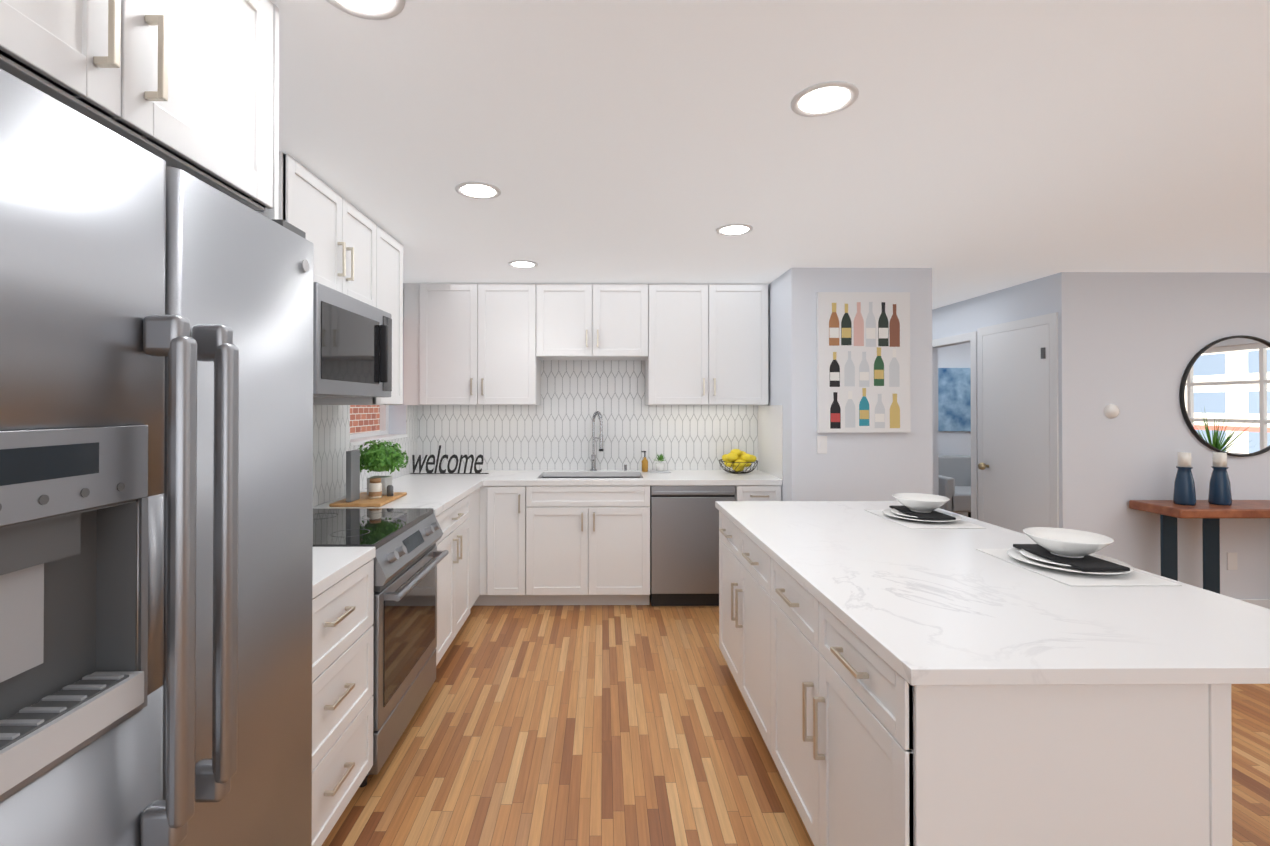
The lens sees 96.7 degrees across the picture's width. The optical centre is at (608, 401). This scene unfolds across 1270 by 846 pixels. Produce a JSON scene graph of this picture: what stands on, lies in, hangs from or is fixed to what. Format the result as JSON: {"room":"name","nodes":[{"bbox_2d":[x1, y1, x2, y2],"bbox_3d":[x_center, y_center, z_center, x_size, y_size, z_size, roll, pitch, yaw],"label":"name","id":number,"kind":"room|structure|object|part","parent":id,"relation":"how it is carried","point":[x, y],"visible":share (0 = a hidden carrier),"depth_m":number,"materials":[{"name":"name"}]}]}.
{"room":"kitchen","nodes":[
{"label":"kitchen","id":0,"kind":"room"},
{"bbox_2d":[319,283,408,504],"bbox_3d":[-1.629,0.264,0.875,0.170,2.400,7.890,0,0,-1],"label":"wall","id":1,"kind":"structure","parent":0,"point":[397,419],"depth_m":4.39,"materials":[{"name":"white paint"}]},
{"bbox_2d":[0,0,278,218],"bbox_3d":[-1.140,0.265,0.829,0.797,2.396,0.988,0,0,-1],"label":"upper cabinet","id":2,"kind":"object","parent":1,"relation":"attached to","point":[190,87],"visible":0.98,"depth_m":1.02,"materials":[{"name":"white wood"}]},
{"bbox_2d":[278,151,402,404],"bbox_3d":[-1.358,-0.453,2.682,0.397,0.936,1.210,0,0,-1],"label":"upper cabinet","id":3,"kind":"object","parent":1,"relation":"attached to","point":[358,254],"visible":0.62,"depth_m":2.60,"materials":[{"name":"white wood"}]},
{"bbox_2d":[313,282,391,397],"bbox_3d":[-1.315,-0.239,2.514,0.479,0.429,0.754,0,0,-1],"label":"over-the-range microwave","id":4,"kind":"object","parent":3,"relation":"attached to","point":[352,347],"visible":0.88,"depth_m":2.41,"materials":[{"name":"grey metal"}]},
{"bbox_2d":[350,405,407,445],"bbox_3d":[-1.660,-0.185,3.898,0.197,0.906,0.990,0,0,-1],"label":"window","id":5,"kind":"structure","parent":1,"relation":"in","point":[382,434],"depth_m":4.16,"materials":[{"name":"white"}]},
{"bbox_2d":[270,0,1269,309],"bbox_3d":[2.777,-0.978,2.282,9.270,0.100,10.800,0,0,-1],"label":"ceiling","id":6,"kind":"structure","parent":0,"point":[968,148],"depth_m":1.97,"materials":[{"name":"white paint"}]},
{"bbox_2d":[325,0,405,19],"bbox_3d":[-0.563,-0.929,1.273,0.196,0.008,0.196,0,0,-1],"label":"recessed light","id":7,"kind":"object","parent":6,"relation":"in","point":[376,9],"visible":1,"depth_m":1.33,"materials":[{"name":"white plastic"}]},
{"bbox_2d":[455,181,500,199],"bbox_3d":[-0.572,-0.921,2.468,0.196,0.008,0.196,0,0,-1],"label":"recessed light","id":8,"kind":"object","parent":6,"relation":"in","point":[477,190],"visible":1,"depth_m":2.46,"materials":[{"name":"white plastic"}]},
{"bbox_2d":[508,260,537,267],"bbox_3d":[-0.571,-0.913,3.753,0.196,0.008,0.196,0,0,-1],"label":"recessed light","id":9,"kind":"object","parent":6,"relation":"in","point":[523,264],"visible":0.98,"depth_m":3.75,"materials":[{"name":"white plastic"}]},
{"bbox_2d":[716,223,752,235],"bbox_3d":[0.670,-0.918,3.016,0.196,0.008,0.196,0,0,-1],"label":"recessed light","id":10,"kind":"object","parent":6,"relation":"in","point":[733,229],"visible":0.98,"depth_m":3.01,"materials":[{"name":"white plastic"}]},
{"bbox_2d":[791,81,858,116],"bbox_3d":[0.661,-0.926,1.734,0.196,0.008,0.196,0,0,-1],"label":"recessed light","id":11,"kind":"object","parent":6,"relation":"in","point":[824,98],"visible":1,"depth_m":1.73,"materials":[{"name":"white plastic"}]},
{"bbox_2d":[322,516,1269,845],"bbox_3d":[2.777,1.472,2.267,9.270,0.001,10.800,0,0,-1],"label":"floor","id":12,"kind":"structure","parent":0,"point":[582,726],"depth_m":2.40,"materials":[{"name":"brown wood"}]},
{"bbox_2d":[0,68,313,845],"bbox_3d":[-1.073,0.539,0.852,0.930,1.850,0.896,0,0,-1],"label":"refrigerator","id":13,"kind":"object","parent":12,"relation":"on","point":[156,449],"visible":1,"depth_m":0.81,"materials":[{"name":"grey metal"}]},
{"bbox_2d":[312,559,373,845],"bbox_3d":[-1.215,1.027,1.722,0.665,0.884,0.806,0,0,-1],"label":"base cabinet","id":14,"kind":"object","parent":12,"relation":"on","point":[342,614],"depth_m":1.87,"materials":[{"name":"white wood"}]},
{"bbox_2d":[312,547,375,598],"bbox_3d":[-1.211,0.564,1.726,0.667,0.040,0.807,0,0,-1],"label":"countertop","id":15,"kind":"structure","parent":14,"relation":"on","point":[331,565],"depth_m":1.93,"materials":[{"name":"stone"}]},
{"bbox_2d":[313,508,448,786],"bbox_3d":[-1.181,1.008,2.510,0.747,0.932,0.758,0,0,-1],"label":"range","id":16,"kind":"object","parent":12,"relation":"on","point":[409,557],"visible":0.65,"depth_m":2.40,"materials":[{"name":"grey metal"}]},
{"bbox_2d":[435,493,471,665],"bbox_3d":[-1.230,1.037,3.285,0.665,0.884,0.783,0,0,-1],"label":"base cabinet","id":17,"kind":"object","parent":12,"relation":"on","point":[454,571],"depth_m":3.26,"materials":[{"name":"white wood"}]},
{"bbox_2d":[313,478,483,516],"bbox_3d":[-1.227,0.575,3.443,0.669,0.040,1.097,0,0,-1],"label":"countertop","id":18,"kind":"structure","parent":17,"relation":"on","point":[437,493],"depth_m":3.46,"materials":[{"name":"stone"}]},
{"bbox_2d":[329,440,408,506],"bbox_3d":[-1.324,0.386,3.187,0.307,0.333,0.470,0,0,-1],"label":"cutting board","id":19,"kind":"object","parent":18,"relation":"on","point":[378,457],"visible":1,"depth_m":3.15,"materials":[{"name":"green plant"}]},
{"bbox_2d":[484,486,543,605],"bbox_3d":[-0.733,1.043,4.335,0.390,0.884,0.622,0,0,-1],"label":"base cabinet","id":20,"kind":"object","parent":12,"relation":"on","point":[509,511],"depth_m":4.03,"materials":[{"name":"white wood"}]},
{"bbox_2d":[397,470,781,485],"bbox_3d":[-0.166,0.673,4.328,2.809,0.225,0.652,0,0,-1],"label":"countertop","id":21,"kind":"structure","parent":20,"relation":"on","point":[495,477],"depth_m":4.18,"materials":[{"name":"stone"}]},
{"bbox_2d":[410,445,488,473],"bbox_3d":[-1.244,0.449,4.403,0.610,0.221,0.016,0,0,-1],"label":"welcome sign","id":22,"kind":"object","parent":21,"relation":"on","point":[441,471],"visible":1,"depth_m":4.40,"materials":[{"name":"black metal"}]},
{"bbox_2d":[590,411,626,470],"bbox_3d":[-0.003,0.317,4.537,0.300,0.487,0.184,0,0,-1],"label":"faucet","id":23,"kind":"object","parent":21,"relation":"on","point":[593,460],"visible":1,"depth_m":4.58,"materials":[{"name":"silver metal"}]},
{"bbox_2d":[719,449,757,473],"bbox_3d":[1.021,0.464,4.455,0.303,0.191,0.301,0,0,-1],"label":"bowl","id":24,"kind":"object","parent":21,"relation":"on","point":[737,460],"visible":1,"depth_m":4.41,"materials":[{"name":"yellow food"}]},
{"bbox_2d":[536,497,649,604],"bbox_3d":[-0.152,1.140,4.340,0.892,0.690,0.622,0,0,-1],"label":"base cabinet","id":25,"kind":"object","parent":12,"relation":"on","point":[542,545],"depth_m":4.04,"materials":[{"name":"white wood"}]},
{"bbox_2d":[649,486,734,605],"bbox_3d":[0.602,1.043,4.344,0.608,0.884,0.627,0,0,-1],"label":"dishwasher","id":26,"kind":"object","parent":12,"relation":"on","point":[684,545],"visible":0.85,"depth_m":4.04,"materials":[{"name":"grey metal"}]},
{"bbox_2d":[735,485,780,500],"bbox_3d":[1.073,1.043,4.353,0.327,0.884,0.622,0,0,-1],"label":"base cabinet","id":27,"kind":"object","parent":12,"relation":"on","point":[742,492],"depth_m":4.05,"materials":[{"name":"white wood"}]},
{"bbox_2d":[768,268,932,500],"bbox_3d":[1.712,0.293,5.658,0.966,2.400,3.610,0,0,-1],"label":"wall block","id":28,"kind":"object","parent":12,"relation":"on","point":[885,466],"visible":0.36,"depth_m":3.86,"materials":[{"name":"white paint"}]},
{"bbox_2d":[817,436,826,453],"bbox_3d":[1.452,0.292,3.845,0.070,0.120,0.009,0,0,-1],"label":"switch plate","id":29,"kind":"object","parent":28,"relation":"attached to","point":[821,444],"visible":1,"depth_m":3.84,"materials":[{"name":"white plastic"}]},
{"bbox_2d":[816,292,910,432],"bbox_3d":[1.729,-0.268,3.838,0.625,0.950,0.036,0,0,-1],"label":"framed picture","id":30,"kind":"object","parent":28,"relation":"attached to","point":[863,358],"visible":1,"depth_m":3.82,"materials":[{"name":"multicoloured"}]},
{"bbox_2d":[938,455,970,517],"bbox_3d":[4.286,1.091,6.894,0.800,0.820,0.740,0,0,-1],"label":"armchair","id":31,"kind":"object","parent":12,"relation":"on","point":[955,479],"visible":0.33,"depth_m":7.09,"materials":[{"name":"grey fabric"}]},
{"bbox_2d":[715,505,1231,845],"bbox_3d":[0.962,1.035,2.196,0.731,0.874,1.980,0,0,-1],"label":"kitchen island","id":32,"kind":"object","parent":12,"relation":"on","point":[899,684],"depth_m":1.22,"materials":[{"name":"white wood"}]},
{"bbox_2d":[715,501,1269,688],"bbox_3d":[1.195,0.579,2.208,1.154,0.035,2.056,0,0,-1],"label":"island countertop","id":33,"kind":"structure","parent":32,"relation":"on","point":[948,613],"depth_m":1.50,"materials":[{"name":"white stone"}]},
{"bbox_2d":[865,493,984,528],"bbox_3d":[1.508,0.511,2.730,0.340,0.106,0.440,0,0,-1],"label":"place setting","id":34,"kind":"object","parent":33,"relation":"on","point":[915,511],"visible":1,"depth_m":2.66,"materials":[{"name":"white ceramic"}]},
{"bbox_2d":[976,527,1181,585],"bbox_3d":[1.566,0.506,1.930,0.340,0.106,0.440,0,0,-1],"label":"place setting","id":35,"kind":"object","parent":33,"relation":"on","point":[1066,556],"visible":1,"depth_m":1.86,"materials":[{"name":"white ceramic"}]},
{"bbox_2d":[1129,500,1269,593],"bbox_3d":[4.382,1.084,3.788,1.470,0.795,0.365,0,0,-1],"label":"console table","id":36,"kind":"object","parent":12,"relation":"on","point":[1170,512],"visible":0.88,"depth_m":3.77,"materials":[{"name":"brown wood"}]},
{"bbox_2d":[1173,452,1195,505],"bbox_3d":[3.857,0.513,3.783,0.110,0.346,0.110,0,0,-1],"label":"candle holder","id":37,"kind":"object","parent":36,"relation":"on","point":[1184,489],"visible":1,"depth_m":3.75,"materials":[{"name":"blue ceramic"}]},
{"bbox_2d":[1208,452,1231,505],"bbox_3d":[4.097,0.513,3.786,0.110,0.346,0.110,0,0,-1],"label":"candle holder","id":38,"kind":"object","parent":36,"relation":"on","point":[1219,489],"visible":1,"depth_m":3.76,"materials":[{"name":"blue ceramic"}]},
{"bbox_2d":[938,343,970,454],"bbox_3d":[4.668,0.305,7.513,4.984,2.400,0.160,0,0,-1],"label":"wall","id":39,"kind":"structure","parent":0,"point":[954,442],"depth_m":7.43,"materials":[{"name":"white paint"}]},
{"bbox_2d":[938,368,970,430],"bbox_3d":[4.546,-0.031,7.418,0.730,0.830,0.030,0,0,-1],"label":"picture","id":40,"kind":"object","parent":39,"relation":"attached to","point":[954,399],"visible":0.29,"depth_m":7.40},
{"bbox_2d":[932,272,1076,529],"bbox_3d":[3.228,0.294,5.729,0.100,2.400,3.500,0,0,-1],"label":"wall","id":41,"kind":"structure","parent":0,"point":[1053,293],"depth_m":4.09,"materials":[{"name":"white paint"}]},
{"bbox_2d":[932,312,1058,527],"bbox_3d":[3.171,0.434,5.697,0.013,2.120,3.440,0,0,-1],"label":"door frame","id":42,"kind":"structure","parent":41,"relation":"attached to","point":[975,338],"depth_m":4.80,"materials":[{"name":"white wood"}]},
{"bbox_2d":[978,324,1049,534],"bbox_3d":[3.144,0.456,4.432,0.086,2.036,0.714,0,0,-1],"label":"closet door","id":43,"kind":"structure","parent":41,"relation":"in","point":[1014,466],"depth_m":4.40,"materials":[{"name":"white wood"}]},
{"bbox_2d":[1076,272,1269,598],"bbox_3d":[5.245,0.283,4.037,3.900,2.400,0.123,0,0,-1],"label":"wall","id":44,"kind":"structure","parent":0,"point":[1143,339],"depth_m":3.98,"materials":[{"name":"white paint"}]},
{"bbox_2d":[1104,404,1119,418],"bbox_3d":[3.543,0.066,3.967,0.104,0.104,0.030,0,0,-1],"label":"thermostat","id":45,"kind":"object","parent":44,"relation":"attached to","point":[1111,411],"visible":0.98,"depth_m":3.96,"materials":[{"name":"white plastic"}]},
{"bbox_3d":[4.455,-0.041,3.981,0.854,0.854,0.022,0,0,-1],"label":"round mirror","id":46,"kind":"part","parent":44,"relation":"part of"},
{"bbox_2d":[1227,553,1236,569],"bbox_3d":[4.395,1.123,3.981,0.070,0.120,0.006,0,0,-1],"label":"electrical outlet plate","id":47,"kind":"object","parent":44,"relation":"attached to","point":[1231,561],"visible":1,"depth_m":3.98,"materials":[{"name":"white plastic"}]},
{"bbox_2d":[1238,599,1269,608],"bbox_3d":[5.245,1.438,3.984,3.896,0.090,0.011,0,0,-1],"label":"baseboard","id":48,"kind":"structure","parent":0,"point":[1265,603],"depth_m":3.97,"materials":[{"name":"white wood"}]},
{"bbox_3d":[-0.172,0.288,4.750,2.820,2.400,0.170,0,0,-1],"label":"wall","id":49,"kind":"structure","parent":0,"visible":0},
{"bbox_2d":[313,405,420,506],"bbox_3d":[-1.561,0.254,2.976,0.006,0.595,3.350,0,0,-1],"label":"backsplash","id":50,"kind":"structure","parent":49,"relation":"attached to","point":[331,423],"depth_m":3.24,"materials":[{"name":"white tile"}]},
{"bbox_2d":[404,283,767,404],"bbox_3d":[-0.174,-0.442,4.477,2.802,0.936,0.380,0,0,-1],"label":"upper cabinet","id":51,"kind":"object","parent":49,"relation":"attached to","point":[497,343],"visible":1,"depth_m":4.33,"materials":[{"name":"white wood"}]},
{"bbox_2d":[421,360,756,469],"bbox_3d":[-0.156,0.110,4.663,2.789,0.905,0.006,0,0,-1],"label":"backsplash","id":52,"kind":"structure","parent":49,"relation":"attached to","point":[553,431],"depth_m":4.66,"materials":[{"name":"white tile"}]},
{"bbox_2d":[757,405,782,479],"bbox_3d":[1.238,0.293,4.351,0.006,0.535,0.615,0,0,-1],"label":"backsplash","id":53,"kind":"structure","parent":49,"relation":"attached to","point":[769,417],"depth_m":4.32,"materials":[{"name":"white"}]},
{"label":"outside","id":54,"kind":"structure","parent":0,"visible":0},
{"bbox_2d":[350,405,379,433],"bbox_3d":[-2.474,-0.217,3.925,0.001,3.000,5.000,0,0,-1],"label":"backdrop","id":55,"kind":"structure","parent":54,"point":[364,418],"depth_m":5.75,"materials":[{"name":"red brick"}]}
]}

